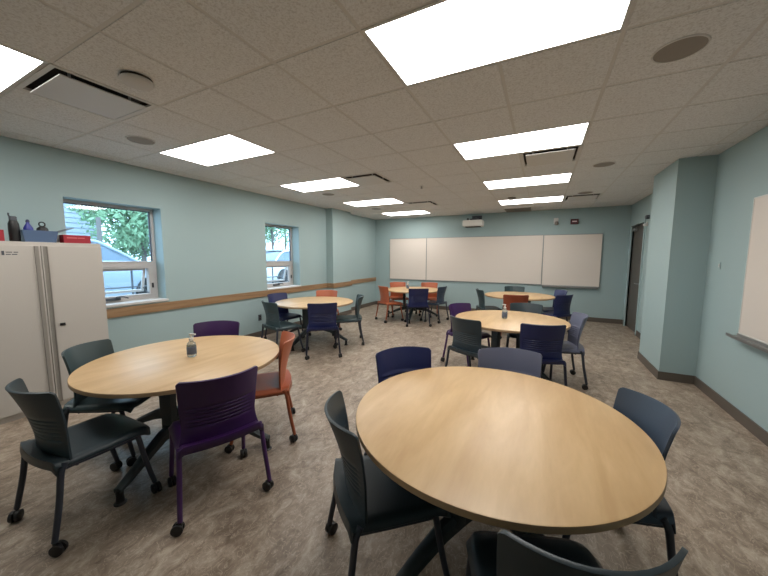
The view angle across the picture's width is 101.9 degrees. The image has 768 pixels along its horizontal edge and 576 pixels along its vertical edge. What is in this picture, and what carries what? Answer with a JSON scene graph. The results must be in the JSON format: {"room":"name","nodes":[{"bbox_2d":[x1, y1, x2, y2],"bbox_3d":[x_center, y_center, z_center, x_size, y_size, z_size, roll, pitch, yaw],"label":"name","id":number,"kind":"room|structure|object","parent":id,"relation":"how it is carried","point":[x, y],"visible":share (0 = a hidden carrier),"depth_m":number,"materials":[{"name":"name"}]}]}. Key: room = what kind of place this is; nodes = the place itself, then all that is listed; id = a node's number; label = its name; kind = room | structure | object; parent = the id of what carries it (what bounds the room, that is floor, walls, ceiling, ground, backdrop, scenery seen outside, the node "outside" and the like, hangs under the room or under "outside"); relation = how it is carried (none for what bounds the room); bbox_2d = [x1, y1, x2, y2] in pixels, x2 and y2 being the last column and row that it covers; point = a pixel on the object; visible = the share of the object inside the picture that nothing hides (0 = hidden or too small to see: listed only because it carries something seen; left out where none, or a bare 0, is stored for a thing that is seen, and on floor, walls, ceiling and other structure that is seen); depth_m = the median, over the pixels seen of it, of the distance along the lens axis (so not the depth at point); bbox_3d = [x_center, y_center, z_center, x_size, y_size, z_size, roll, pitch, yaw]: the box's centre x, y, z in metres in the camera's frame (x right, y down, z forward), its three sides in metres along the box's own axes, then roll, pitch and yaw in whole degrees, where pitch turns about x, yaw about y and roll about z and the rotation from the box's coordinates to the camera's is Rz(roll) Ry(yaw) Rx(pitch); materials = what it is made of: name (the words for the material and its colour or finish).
{"room":"classroom","nodes":[
{"label":"classroom","id":0,"kind":"room"},
{"bbox_2d":[0,136,375,352],"bbox_3d":[-2.786,-0.383,5.196,0.480,2.790,10.970,3,6,27],"label":"wall","id":1,"kind":"structure","parent":0,"point":[210,238],"depth_m":4.81,"materials":[{"name":"teal paint"}]},
{"bbox_2d":[63,199,168,307],"bbox_3d":[-3.509,-0.427,4.061,0.396,1.300,1.030,3,6,27],"label":"window","id":2,"kind":"structure","parent":1,"relation":"in","point":[149,267],"depth_m":4.30,"materials":[{"name":"grey plastic"}]},
{"bbox_2d":[103,267,155,298],"bbox_3d":[-3.608,-0.074,4.141,0.182,0.400,0.930,3,6,27],"label":"window pane","id":3,"kind":"object","parent":2,"relation":"attached to","point":[150,271],"depth_m":4.43,"materials":[{"name":"clear glass"}]},
{"bbox_2d":[106,277,375,318],"bbox_3d":[-2.653,0.193,5.185,0.222,0.117,10.970,3,6,27],"label":"trim","id":4,"kind":"structure","parent":1,"relation":"attached to","point":[148,308],"depth_m":5.06,"materials":[{"name":"brown wood"}]},
{"bbox_2d":[265,224,300,289],"bbox_3d":[-2.236,-0.654,6.562,0.396,1.320,0.960,3,6,27],"label":"window","id":5,"kind":"structure","parent":1,"relation":"in","point":[288,265],"depth_m":6.80,"materials":[{"name":"grey plastic"}]},
{"bbox_2d":[267,265,291,284],"bbox_3d":[-2.334,-0.290,6.642,0.182,0.400,0.860,3,6,27],"label":"window pane","id":6,"kind":"object","parent":5,"relation":"attached to","point":[287,267],"depth_m":6.91,"materials":[{"name":"clear glass"}]},
{"bbox_2d":[243,301,375,336],"bbox_3d":[-2.660,0.960,5.264,0.212,0.105,10.970,3,6,27],"label":"baseboard","id":7,"kind":"structure","parent":1,"relation":"attached to","point":[256,334],"depth_m":7.02,"materials":[{"name":"brown plastic"}]},
{"bbox_2d":[0,0,767,219],"bbox_3d":[0.103,-1.597,3.604,6.950,0.120,11.250,3,6,27],"label":"ceiling","id":8,"kind":"structure","parent":0,"point":[301,81],"depth_m":2.29,"materials":[{"name":"tile"}]},
{"bbox_2d":[0,43,47,94],"bbox_3d":[-2.723,-1.389,1.901,1.215,0.031,0.604,3,6,27],"label":"recessed light","id":9,"kind":"object","parent":8,"relation":"in","point":[15,65],"visible":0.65,"depth_m":1.94,"materials":[{"name":"white plastic"}]},
{"bbox_2d":[15,63,157,120],"bbox_3d":[-2.174,-1.432,2.306,0.604,0.082,0.604,3,6,27],"label":"ceiling vent","id":10,"kind":"object","parent":8,"relation":"in","point":[54,82],"visible":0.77,"depth_m":2.23,"materials":[{"name":"white metal"}]},
{"bbox_2d":[118,71,154,90],"bbox_3d":[-1.635,-1.362,2.062,0.188,0.050,0.188,3,6,27],"label":"ceiling sensor","id":11,"kind":"object","parent":8,"relation":"attached to","point":[135,80],"visible":1,"depth_m":2.02,"materials":[{"name":"grey plastic"}]},
{"bbox_2d":[125,135,155,144],"bbox_3d":[-2.464,-1.496,3.159,0.250,0.008,0.250,3,6,27],"label":"ceiling speaker","id":12,"kind":"object","parent":8,"relation":"attached to","point":[136,139],"visible":1,"depth_m":3.15,"materials":[{"name":"grey metal"}]},
{"bbox_2d":[157,134,276,165],"bbox_3d":[-1.893,-1.550,3.530,1.215,0.031,0.604,3,6,27],"label":"recessed light","id":13,"kind":"object","parent":8,"relation":"in","point":[226,148],"visible":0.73,"depth_m":3.49,"materials":[{"name":"white plastic"}]},
{"bbox_2d":[279,177,360,191],"bbox_3d":[-1.063,-1.710,5.159,1.215,0.031,0.604,3,6,27],"label":"recessed light","id":14,"kind":"object","parent":8,"relation":"in","point":[331,183],"visible":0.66,"depth_m":5.15,"materials":[{"name":"white plastic"}]},
{"bbox_2d":[322,193,334,195],"bbox_3d":[-1.049,-1.763,5.870,0.250,0.008,0.250,3,6,27],"label":"ceiling speaker","id":15,"kind":"object","parent":8,"relation":"attached to","point":[325,194],"visible":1,"depth_m":5.86,"materials":[{"name":"grey metal"}]},
{"bbox_2d":[340,172,393,185],"bbox_3d":[-0.245,-1.671,4.746,0.604,0.082,0.604,3,6,27],"label":"ceiling vent","id":16,"kind":"object","parent":8,"relation":"in","point":[368,178],"visible":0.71,"depth_m":4.71,"materials":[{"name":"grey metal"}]},
{"bbox_2d":[343,198,403,206],"bbox_3d":[-0.234,-1.871,6.788,1.215,0.031,0.604,3,6,27],"label":"recessed light","id":17,"kind":"object","parent":8,"relation":"in","point":[388,200],"visible":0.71,"depth_m":6.75,"materials":[{"name":"white plastic"}]},
{"bbox_2d":[382,210,429,215],"bbox_3d":[0.597,-2.031,8.416,1.215,0.031,0.604,3,6,27],"label":"recessed light","id":18,"kind":"object","parent":8,"relation":"in","point":[421,211],"visible":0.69,"depth_m":8.44,"materials":[{"name":"white plastic"}]},
{"bbox_2d":[406,201,438,206],"bbox_3d":[0.862,-1.885,6.918,0.604,0.082,0.604,3,6,27],"label":"ceiling vent","id":19,"kind":"object","parent":8,"relation":"in","point":[421,203],"visible":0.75,"depth_m":6.86,"materials":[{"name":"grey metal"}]},
{"bbox_2d":[361,0,633,86],"bbox_3d":[0.558,-1.350,1.612,1.215,0.031,0.604,3,6,27],"label":"recessed light","id":20,"kind":"object","parent":8,"relation":"in","point":[440,38],"visible":0.92,"depth_m":1.62,"materials":[{"name":"white plastic"}]},
{"bbox_2d":[505,207,531,212],"bbox_3d":[3.328,-1.932,7.723,0.580,0.014,0.580,3,6,27],"label":"ceiling vent","id":21,"kind":"object","parent":8,"relation":"in","point":[527,208],"visible":1,"depth_m":7.65,"materials":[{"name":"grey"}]},
{"bbox_2d":[452,121,590,159],"bbox_3d":[1.388,-1.511,3.240,1.215,0.031,0.604,3,6,27],"label":"recessed light","id":22,"kind":"object","parent":8,"relation":"in","point":[573,134],"visible":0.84,"depth_m":3.19,"materials":[{"name":"white plastic"}]},
{"bbox_2d":[483,173,572,188],"bbox_3d":[2.218,-1.671,4.869,1.215,0.031,0.604,3,6,27],"label":"recessed light","id":23,"kind":"object","parent":8,"relation":"in","point":[565,177],"visible":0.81,"depth_m":4.84,"materials":[{"name":"white plastic"}]},
{"bbox_2d":[498,196,563,204],"bbox_3d":[3.048,-1.832,6.498,1.215,0.031,0.604,3,6,27],"label":"recessed light","id":24,"kind":"object","parent":8,"relation":"in","point":[555,198],"visible":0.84,"depth_m":6.46,"materials":[{"name":"white plastic"}]},
{"bbox_2d":[520,144,582,166],"bbox_3d":[1.937,-1.554,3.645,0.604,0.082,0.604,3,6,27],"label":"ceiling vent","id":25,"kind":"object","parent":8,"relation":"in","point":[569,153],"visible":0.8,"depth_m":3.60,"materials":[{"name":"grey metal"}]},
{"bbox_2d":[563,193,602,200],"bbox_3d":[3.866,-1.793,6.085,0.604,0.082,0.604,3,6,27],"label":"ceiling vent","id":26,"kind":"object","parent":8,"relation":"in","point":[595,195],"visible":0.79,"depth_m":6.07,"materials":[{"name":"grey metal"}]},
{"bbox_2d":[577,191,592,193],"bbox_3d":[3.652,-1.727,5.653,0.250,0.008,0.250,3,6,27],"label":"ceiling speaker","id":27,"kind":"object","parent":8,"relation":"attached to","point":[584,192],"visible":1,"depth_m":5.62,"materials":[{"name":"grey metal"}]},
{"bbox_2d":[592,161,615,166],"bbox_3d":[2.774,-1.557,3.931,0.250,0.008,0.250,3,6,27],"label":"ceiling speaker","id":28,"kind":"object","parent":8,"relation":"attached to","point":[607,163],"visible":1,"depth_m":3.92,"materials":[{"name":"grey metal"}]},
{"bbox_2d":[651,33,711,63],"bbox_3d":[1.666,-1.343,1.756,0.250,0.008,0.250,3,6,27],"label":"ceiling speaker","id":29,"kind":"object","parent":8,"relation":"attached to","point":[683,47],"visible":1,"depth_m":1.74,"materials":[{"name":"grey metal"}]},
{"bbox_2d":[0,304,767,575],"bbox_3d":[0.090,1.219,3.888,6.980,0.120,11.270,3,6,27],"label":"floor","id":30,"kind":"structure","parent":0,"point":[716,492],"depth_m":2.02,"materials":[{"name":"beige carpet"}]},
{"bbox_2d":[0,241,108,424],"bbox_3d":[-3.511,0.378,3.184,0.459,1.672,0.940,3,6,27],"label":"storage cabinet","id":31,"kind":"object","parent":30,"relation":"on","point":[53,301],"visible":0.77,"depth_m":3.06,"materials":[{"name":"beige metal"}]},
{"bbox_2d":[0,230,4,240],"bbox_3d":[-3.592,-0.481,2.831,0.120,0.105,0.160,3,6,27],"label":"box","id":32,"kind":"object","parent":31,"relation":"on","point":[2,238],"visible":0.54,"depth_m":2.86,"materials":[{"name":"red"}]},
{"bbox_2d":[7,213,20,241],"bbox_3d":[-3.521,-0.576,2.963,0.076,0.269,0.076,3,6,27],"label":"flask","id":33,"kind":"object","parent":31,"relation":"on","point":[14,234],"visible":0.94,"depth_m":2.94,"materials":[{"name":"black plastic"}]},
{"bbox_2d":[20,230,57,242],"bbox_3d":[-3.492,-0.516,3.137,0.220,0.115,0.250,3,6,27],"label":"plastic bin","id":34,"kind":"object","parent":31,"relation":"on","point":[26,235],"visible":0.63,"depth_m":3.07,"materials":[{"name":"blue plastic"}]},
{"bbox_2d":[23,219,33,229],"bbox_3d":[-3.478,-0.562,3.049,0.072,0.212,0.072,3,6,27],"label":"spray bottle","id":35,"kind":"object","parent":34,"relation":"in","point":[27,226],"visible":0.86,"depth_m":3.03,"materials":[{"name":"blue plastic"}]},
{"bbox_2d":[36,222,48,230],"bbox_3d":[-3.449,-0.568,3.149,0.092,0.204,0.092,3,6,27],"label":"bottle","id":36,"kind":"object","parent":34,"relation":"in","point":[41,228],"visible":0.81,"depth_m":3.12,"materials":[{"name":"black plastic"}]},
{"bbox_2d":[59,235,90,243],"bbox_3d":[-3.372,-0.528,3.395,0.151,0.088,0.220,3,6,27],"label":"box","id":37,"kind":"object","parent":31,"relation":"on","point":[63,238],"visible":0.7,"depth_m":3.34,"materials":[{"name":"red"}]},
{"bbox_2d":[5,378,161,557],"bbox_3d":[-1.815,0.925,1.891,0.590,0.850,0.569,3,6,26],"label":"chair","id":38,"kind":"object","parent":30,"relation":"on","point":[56,447],"visible":1,"depth_m":1.71,"materials":[{"name":"grey plastic"}]},
{"bbox_2d":[61,339,150,465],"bbox_3d":[-2.117,0.865,2.478,0.566,0.848,0.587,0,6,-6],"label":"chair","id":39,"kind":"object","parent":30,"relation":"on","point":[74,357],"visible":0.29,"depth_m":2.32,"materials":[{"name":"grey plastic"}]},
{"bbox_2d":[67,335,278,506],"bbox_3d":[-1.573,0.918,2.548,1.380,0.735,1.380,1,6,7],"label":"round table","id":40,"kind":"object","parent":30,"relation":"on","point":[154,369],"visible":0.7,"depth_m":2.29,"materials":[{"name":"brown wood"}]},
{"bbox_2d":[186,333,196,356],"bbox_3d":[-1.552,0.459,2.513,0.074,0.186,0.071,1,6,7],"label":"pump bottle","id":41,"kind":"object","parent":40,"relation":"on","point":[191,347],"visible":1,"depth_m":2.49,"materials":[{"name":"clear plastic"}]},
{"bbox_2d":[193,320,239,336],"bbox_3d":[-1.725,0.801,3.139,0.596,0.850,0.600,-1,6,-12],"label":"chair","id":42,"kind":"object","parent":30,"relation":"on","point":[220,327],"visible":0.1,"depth_m":3.33,"materials":[{"name":"purple plastic"}]},
{"bbox_2d":[167,366,273,536],"bbox_3d":[-1.105,0.914,2.027,0.575,0.850,0.542,-5,8,-41],"label":"chair","id":43,"kind":"object","parent":30,"relation":"on","point":[214,412],"visible":1,"depth_m":1.84,"materials":[{"name":"purple plastic"}]},
{"bbox_2d":[224,331,297,453],"bbox_3d":[-1.054,0.845,2.721,0.581,0.850,0.570,-2,6,-19],"label":"chair","id":44,"kind":"object","parent":30,"relation":"on","point":[270,384],"visible":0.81,"depth_m":2.60,"materials":[{"name":"orange plastic"}]},
{"bbox_2d":[261,300,305,358],"bbox_3d":[-1.658,0.614,5.004,0.581,0.850,0.567,5,8,43],"label":"chair","id":45,"kind":"object","parent":30,"relation":"on","point":[273,322],"visible":0.82,"depth_m":4.79,"materials":[{"name":"grey plastic"}]},
{"bbox_2d":[264,293,304,338],"bbox_3d":[-1.855,0.533,5.805,0.557,0.850,0.566,4,7,32],"label":"chair","id":46,"kind":"object","parent":30,"relation":"on","point":[284,314],"visible":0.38,"depth_m":5.87,"materials":[{"name":"blue plastic"}]},
{"bbox_2d":[275,296,352,350],"bbox_3d":[-1.251,0.606,5.677,1.380,0.735,1.380,3,6,23],"label":"round table","id":47,"kind":"object","parent":30,"relation":"on","point":[300,302],"visible":0.62,"depth_m":5.50,"materials":[{"name":"brown wood"}]},
{"bbox_2d":[305,302,341,359],"bbox_3d":[-0.973,0.624,4.928,0.560,0.850,0.579,-1,6,-14],"label":"chair","id":48,"kind":"object","parent":30,"relation":"on","point":[321,316],"visible":1,"depth_m":4.71,"materials":[{"name":"blue plastic"}]},
{"bbox_2d":[309,290,341,335],"bbox_3d":[-1.173,0.489,6.271,0.589,0.850,0.578,1,6,5],"label":"chair","id":49,"kind":"object","parent":30,"relation":"on","point":[325,293],"visible":0.29,"depth_m":6.45,"materials":[{"name":"brown plastic"}]},
{"bbox_2d":[334,294,364,345],"bbox_3d":[-0.632,0.557,5.602,0.562,0.850,0.578,-1,6,-9],"label":"chair","id":50,"kind":"object","parent":30,"relation":"on","point":[357,317],"visible":0.89,"depth_m":5.46,"materials":[{"name":"grey plastic"}]},
{"bbox_2d":[324,390,449,575],"bbox_3d":[-0.009,0.967,1.529,0.548,0.850,0.570,-1,6,-16],"label":"chair","id":51,"kind":"object","parent":30,"relation":"on","point":[367,501],"visible":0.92,"depth_m":1.35,"materials":[{"name":"grey plastic"}]},
{"bbox_2d":[375,285,403,322],"bbox_3d":[0.127,0.364,7.559,0.582,0.850,0.567,-3,7,-29],"label":"chair","id":52,"kind":"object","parent":30,"relation":"on","point":[384,292],"visible":1,"depth_m":7.41,"materials":[{"name":"brown plastic"}]},
{"bbox_2d":[363,346,430,455],"bbox_3d":[0.216,0.902,2.187,0.611,0.850,0.598,-2,6,-19],"label":"chair","id":53,"kind":"object","parent":30,"relation":"on","point":[390,362],"visible":0.19,"depth_m":2.38,"materials":[{"name":"blue plastic"}]},
{"bbox_2d":[388,282,409,314],"bbox_3d":[0.422,0.280,8.406,0.563,0.850,0.570,-1,6,-11],"label":"chair","id":54,"kind":"object","parent":30,"relation":"on","point":[393,296],"visible":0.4,"depth_m":8.55,"materials":[{"name":"orange plastic"}]},
{"bbox_2d":[387,287,438,323],"bbox_3d":[0.734,0.396,7.834,1.380,0.735,1.380,2,6,13],"label":"round table","id":55,"kind":"object","parent":30,"relation":"on","point":[403,290],"visible":0.61,"depth_m":7.77,"materials":[{"name":"brown wood"}]},
{"bbox_2d":[404,289,431,326],"bbox_3d":[0.764,0.411,7.106,0.593,0.850,0.580,0,6,-1],"label":"chair","id":56,"kind":"object","parent":30,"relation":"on","point":[418,298],"visible":1,"depth_m":6.90,"materials":[{"name":"blue plastic"}]},
{"bbox_2d":[419,282,437,316],"bbox_3d":[1.204,0.290,8.330,0.559,0.850,0.564,1,6,11],"label":"chair","id":57,"kind":"object","parent":30,"relation":"on","point":[431,296],"visible":0.42,"depth_m":8.47,"materials":[{"name":"orange plastic"}]},
{"bbox_2d":[420,286,448,323],"bbox_3d":[1.243,0.368,7.550,0.580,0.850,0.576,4,7,35],"label":"chair","id":58,"kind":"object","parent":30,"relation":"on","point":[441,291],"visible":0.93,"depth_m":7.34,"materials":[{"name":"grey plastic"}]},
{"bbox_2d":[441,303,490,366],"bbox_3d":[1.204,0.672,4.508,0.576,0.850,0.548,-3,7,-31],"label":"chair","id":59,"kind":"object","parent":30,"relation":"on","point":[455,308],"visible":0.27,"depth_m":4.59,"materials":[{"name":"purple plastic"}]},
{"bbox_2d":[445,315,491,366],"bbox_3d":[1.082,0.749,3.744,0.570,0.850,0.597,-4,7,-35],"label":"chair","id":60,"kind":"object","parent":30,"relation":"on","point":[467,334],"visible":0.66,"depth_m":3.56,"materials":[{"name":"grey plastic"}]},
{"bbox_2d":[476,288,501,310],"bbox_3d":[2.275,0.448,6.785,0.591,0.850,0.583,0,6,3],"label":"chair","id":61,"kind":"object","parent":30,"relation":"on","point":[480,293],"visible":0.62,"depth_m":6.63,"materials":[{"name":"grey plastic"}]},
{"bbox_2d":[478,347,541,377],"bbox_3d":[0.896,0.905,2.178,0.575,0.850,0.553,2,6,13],"label":"chair","id":62,"kind":"object","parent":30,"relation":"on","point":[516,360],"visible":0.09,"depth_m":2.35,"materials":[{"name":"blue plastic"}]},
{"bbox_2d":[356,366,666,575],"bbox_3d":[0.545,1.014,1.659,1.380,0.735,1.380,-4,7,-34],"label":"round table","id":63,"kind":"object","parent":30,"relation":"on","point":[520,453],"visible":0.96,"depth_m":1.33,"materials":[{"name":"brown wood"}]},
{"bbox_2d":[456,310,570,381],"bbox_3d":[1.643,0.771,4.117,1.380,0.735,1.380,-3,6,-28],"label":"round table","id":64,"kind":"object","parent":30,"relation":"on","point":[491,320],"visible":0.47,"depth_m":3.99,"materials":[{"name":"brown wood"}]},
{"bbox_2d":[502,304,507,318],"bbox_3d":[1.594,0.308,4.115,0.071,0.186,0.074,-4,7,-33],"label":"pump bottle","id":65,"kind":"object","parent":64,"relation":"on","point":[504,311],"visible":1,"depth_m":4.09,"materials":[{"name":"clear plastic"}]},
{"bbox_2d":[502,286,524,309],"bbox_3d":[3.067,0.400,7.289,0.577,0.850,0.580,2,6,17],"label":"chair","id":66,"kind":"object","parent":30,"relation":"on","point":[507,288],"visible":0.09,"depth_m":7.48,"materials":[{"name":"grey plastic"}]},
{"bbox_2d":[501,294,528,337],"bbox_3d":[2.490,0.525,6.018,0.587,0.850,0.591,1,6,13],"label":"chair","id":67,"kind":"object","parent":30,"relation":"on","point":[507,299],"visible":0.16,"depth_m":5.76,"materials":[{"name":"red plastic"}]},
{"bbox_2d":[485,292,554,302],"bbox_3d":[2.875,0.516,6.698,1.380,0.735,1.380,0,6,-3],"label":"round table","id":68,"kind":"object","parent":30,"relation":"on","point":[498,295],"visible":0.48,"depth_m":6.59,"materials":[{"name":"brown wood"}]},
{"bbox_2d":[506,303,543,368],"bbox_3d":[2.053,0.673,4.532,0.594,0.850,0.581,3,6,24],"label":"chair","id":69,"kind":"object","parent":30,"relation":"on","point":[522,307],"visible":0.17,"depth_m":4.69,"materials":[{"name":"grey plastic"}]},
{"bbox_2d":[520,323,566,385],"bbox_3d":[1.694,0.777,3.482,0.578,0.850,0.549,1,6,11],"label":"chair","id":70,"kind":"object","parent":30,"relation":"on","point":[546,340],"visible":0.62,"depth_m":3.26,"materials":[{"name":"blue plastic"}]},
{"bbox_2d":[542,289,567,331],"bbox_3d":[3.550,0.470,6.602,0.577,0.850,0.568,0,6,1],"label":"chair","id":71,"kind":"object","parent":30,"relation":"on","point":[557,292],"visible":0.16,"depth_m":6.65,"materials":[{"name":"blue plastic"}]},
{"bbox_2d":[542,294,573,317],"bbox_3d":[3.310,0.527,6.021,0.552,0.850,0.576,-2,6,-24],"label":"chair","id":72,"kind":"object","parent":30,"relation":"on","point":[562,303],"visible":0.65,"depth_m":5.80,"materials":[{"name":"blue plastic"}]},
{"bbox_2d":[541,312,588,389],"bbox_3d":[2.208,0.736,3.899,0.550,0.850,0.552,2,6,17],"label":"chair","id":73,"kind":"object","parent":30,"relation":"on","point":[572,346],"visible":0.73,"depth_m":3.83,"materials":[{"name":"blue plastic"}]},
{"bbox_2d":[465,529,687,575],"bbox_3d":[0.539,1.022,0.998,0.555,0.850,0.569,1,6,6],"label":"chair","id":74,"kind":"object","parent":30,"relation":"on","point":[503,552],"visible":1,"depth_m":0.81,"materials":[{"name":"grey plastic"}]},
{"bbox_2d":[562,387,680,575],"bbox_3d":[1.061,0.967,1.560,0.565,0.850,0.590,1,6,13],"label":"chair","id":75,"kind":"object","parent":30,"relation":"on","point":[661,423],"visible":0.24,"depth_m":1.43,"materials":[{"name":"grey plastic"}]},
{"bbox_2d":[376,205,631,319],"bbox_3d":[2.611,-0.715,8.671,6.950,2.790,0.140,3,6,27],"label":"wall","id":76,"kind":"structure","parent":0,"point":[607,301],"depth_m":7.91,"materials":[{"name":"teal paint"}]},
{"bbox_2d":[390,238,426,279],"bbox_3d":[0.721,-0.881,9.525,1.205,1.260,0.023,3,6,27],"label":"whiteboard","id":77,"kind":"object","parent":76,"relation":"attached to","point":[407,255],"visible":1,"depth_m":9.50,"materials":[{"name":"beige ceramic"}]},
{"bbox_2d":[462,216,483,227],"bbox_3d":[2.393,-1.772,8.249,0.500,0.344,0.619,3,6,27],"label":"projector","id":78,"kind":"object","parent":76,"relation":"attached to","point":[476,221],"visible":1,"depth_m":8.03,"materials":[{"name":"white plastic"}]},
{"bbox_2d":[426,235,543,284],"bbox_3d":[2.631,-0.779,8.562,3.074,1.260,0.023,3,6,27],"label":"whiteboard","id":79,"kind":"object","parent":76,"relation":"attached to","point":[517,259],"visible":1,"depth_m":8.47,"materials":[{"name":"beige ceramic"}]},
{"bbox_2d":[376,301,621,323],"bbox_3d":[2.635,0.631,8.706,6.530,0.105,0.012,3,6,27],"label":"baseboard","id":80,"kind":"structure","parent":76,"relation":"attached to","point":[591,319],"depth_m":7.51,"materials":[{"name":"brown plastic"}]},
{"bbox_2d":[554,218,558,224],"bbox_3d":[4.219,-1.629,7.632,0.105,0.175,0.090,3,6,27],"label":"lamp","id":81,"kind":"object","parent":76,"relation":"attached to","point":[555,219],"visible":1,"depth_m":7.63,"materials":[{"name":"white plastic"}]},
{"bbox_2d":[541,233,602,288],"bbox_3d":[4.537,-0.651,7.566,1.225,1.295,0.089,3,6,27],"label":"whiteboard","id":82,"kind":"object","parent":76,"relation":"attached to","point":[569,260],"visible":1,"depth_m":7.56,"materials":[{"name":"beige ceramic"}]},
{"bbox_2d":[542,285,597,288],"bbox_3d":[4.531,-0.028,7.631,1.175,0.042,0.089,3,6,27],"label":"marker tray","id":83,"kind":"object","parent":82,"relation":"on","point":[561,286],"depth_m":7.56,"materials":[{"name":"grey metal"}]},
{"bbox_2d":[570,219,578,223],"bbox_3d":[4.571,-1.594,7.472,0.164,0.124,0.061,3,6,27],"label":"fire alarm strobe","id":84,"kind":"object","parent":76,"relation":"attached to","point":[573,221],"visible":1,"depth_m":7.45,"materials":[{"name":"red plastic"}]},
{"bbox_2d":[623,126,767,431],"bbox_3d":[2.982,-0.074,2.287,0.485,2.790,10.970,3,6,27],"label":"wall","id":85,"kind":"structure","parent":0,"point":[700,208],"depth_m":3.63,"materials":[{"name":"teal paint"}]},
{"bbox_2d":[623,219,645,335],"bbox_3d":[5.260,-0.233,6.524,0.228,2.275,1.050,3,6,27],"label":"door","id":86,"kind":"structure","parent":85,"relation":"in","point":[632,303],"depth_m":6.61,"materials":[{"name":"grey paint"}]},
{"bbox_2d":[643,215,649,225],"bbox_3d":[4.914,-1.261,5.842,0.070,0.195,0.135,3,6,27],"label":"wall sensor","id":87,"kind":"object","parent":85,"relation":"attached to","point":[646,216],"visible":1,"depth_m":5.83,"materials":[{"name":"grey plastic"}]},
{"bbox_2d":[622,320,767,446],"bbox_3d":[2.910,1.258,2.455,0.357,0.105,10.970,3,6,27],"label":"baseboard","id":88,"kind":"structure","parent":85,"relation":"attached to","point":[750,425],"depth_m":3.39,"materials":[{"name":"brown plastic"}]},
{"bbox_2d":[726,194,767,352],"bbox_3d":[2.835,-0.076,1.877,0.097,1.306,2.450,3,6,27],"label":"whiteboard","id":89,"kind":"object","parent":85,"relation":"attached to","point":[753,322],"visible":1,"depth_m":2.77,"materials":[{"name":"beige ceramic"}]},
{"bbox_2d":[726,333,767,352],"bbox_3d":[2.856,0.552,1.985,0.097,0.034,2.350,3,6,27],"label":"marker tray","id":90,"kind":"object","parent":89,"relation":"on","point":[762,345],"depth_m":2.75,"materials":[{"name":"grey metal"}]},
{"label":"outside","id":91,"kind":"structure","parent":0,"visible":0},
{"bbox_2d":[129,277,287,294],"bbox_3d":[-12.013,-0.749,19.567,28.900,0.100,48.000,3,6,27],"label":"pavement","id":92,"kind":"structure","parent":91,"point":[269,278],"depth_m":16.17,"materials":[{"name":"grey concrete"}]},
{"bbox_2d":[63,203,96,239],"bbox_3d":[-16.838,-4.198,13.968,5.800,7.850,4.900,3,6,27],"label":"house","id":93,"kind":"structure","parent":92,"relation":"on","point":[70,220],"depth_m":14.11,"materials":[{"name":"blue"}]},
{"bbox_2d":[95,217,102,241],"bbox_3d":[-8.613,-0.962,9.499,0.120,2.350,0.120,3,6,27],"label":"post","id":94,"kind":"object","parent":92,"relation":"on","point":[98,219],"visible":0.34,"depth_m":9.38,"materials":[{"name":"grey wood"}]},
{"bbox_2d":[67,204,149,260],"bbox_3d":[-9.236,-1.992,11.659,3.484,3.976,3.481,3,6,27],"label":"tree","id":95,"kind":"object","parent":92,"relation":"on","point":[135,240],"visible":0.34,"depth_m":11.04,"materials":[{"name":"green plant"}]},
{"bbox_2d":[91,239,147,296],"bbox_3d":[-7.407,-0.339,7.065,1.929,1.603,4.558,3,6,27],"label":"parked car","id":96,"kind":"object","parent":92,"relation":"on","point":[112,279],"visible":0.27,"depth_m":7.36,"materials":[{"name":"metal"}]},
{"bbox_2d":[105,260,289,293],"bbox_3d":[-4.745,-0.101,7.478,0.044,1.062,10.000,3,6,27],"label":"railing","id":97,"kind":"object","parent":92,"relation":"on","point":[132,286],"visible":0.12,"depth_m":6.48,"materials":[{"name":"grey metal"}]},
{"bbox_2d":[265,227,286,249],"bbox_3d":[-7.185,-3.498,19.593,3.475,5.401,3.055,3,6,27],"label":"tree","id":98,"kind":"object","parent":92,"relation":"on","point":[272,236],"visible":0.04,"depth_m":19.79,"materials":[{"name":"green plant"}]},
{"bbox_2d":[265,228,288,249],"bbox_3d":[-8.230,-4.764,25.072,5.056,6.822,5.460,5,7,39],"label":"tree","id":99,"kind":"object","parent":92,"relation":"on","point":[286,241],"visible":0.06,"depth_m":24.80,"materials":[{"name":"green plant"}]},
{"bbox_2d":[266,250,289,281],"bbox_3d":[-4.742,-1.162,15.821,1.820,1.512,4.300,3,6,27],"label":"parked car","id":100,"kind":"object","parent":92,"relation":"on","point":[271,255],"visible":0.27,"depth_m":14.23,"materials":[{"name":"white paint"}]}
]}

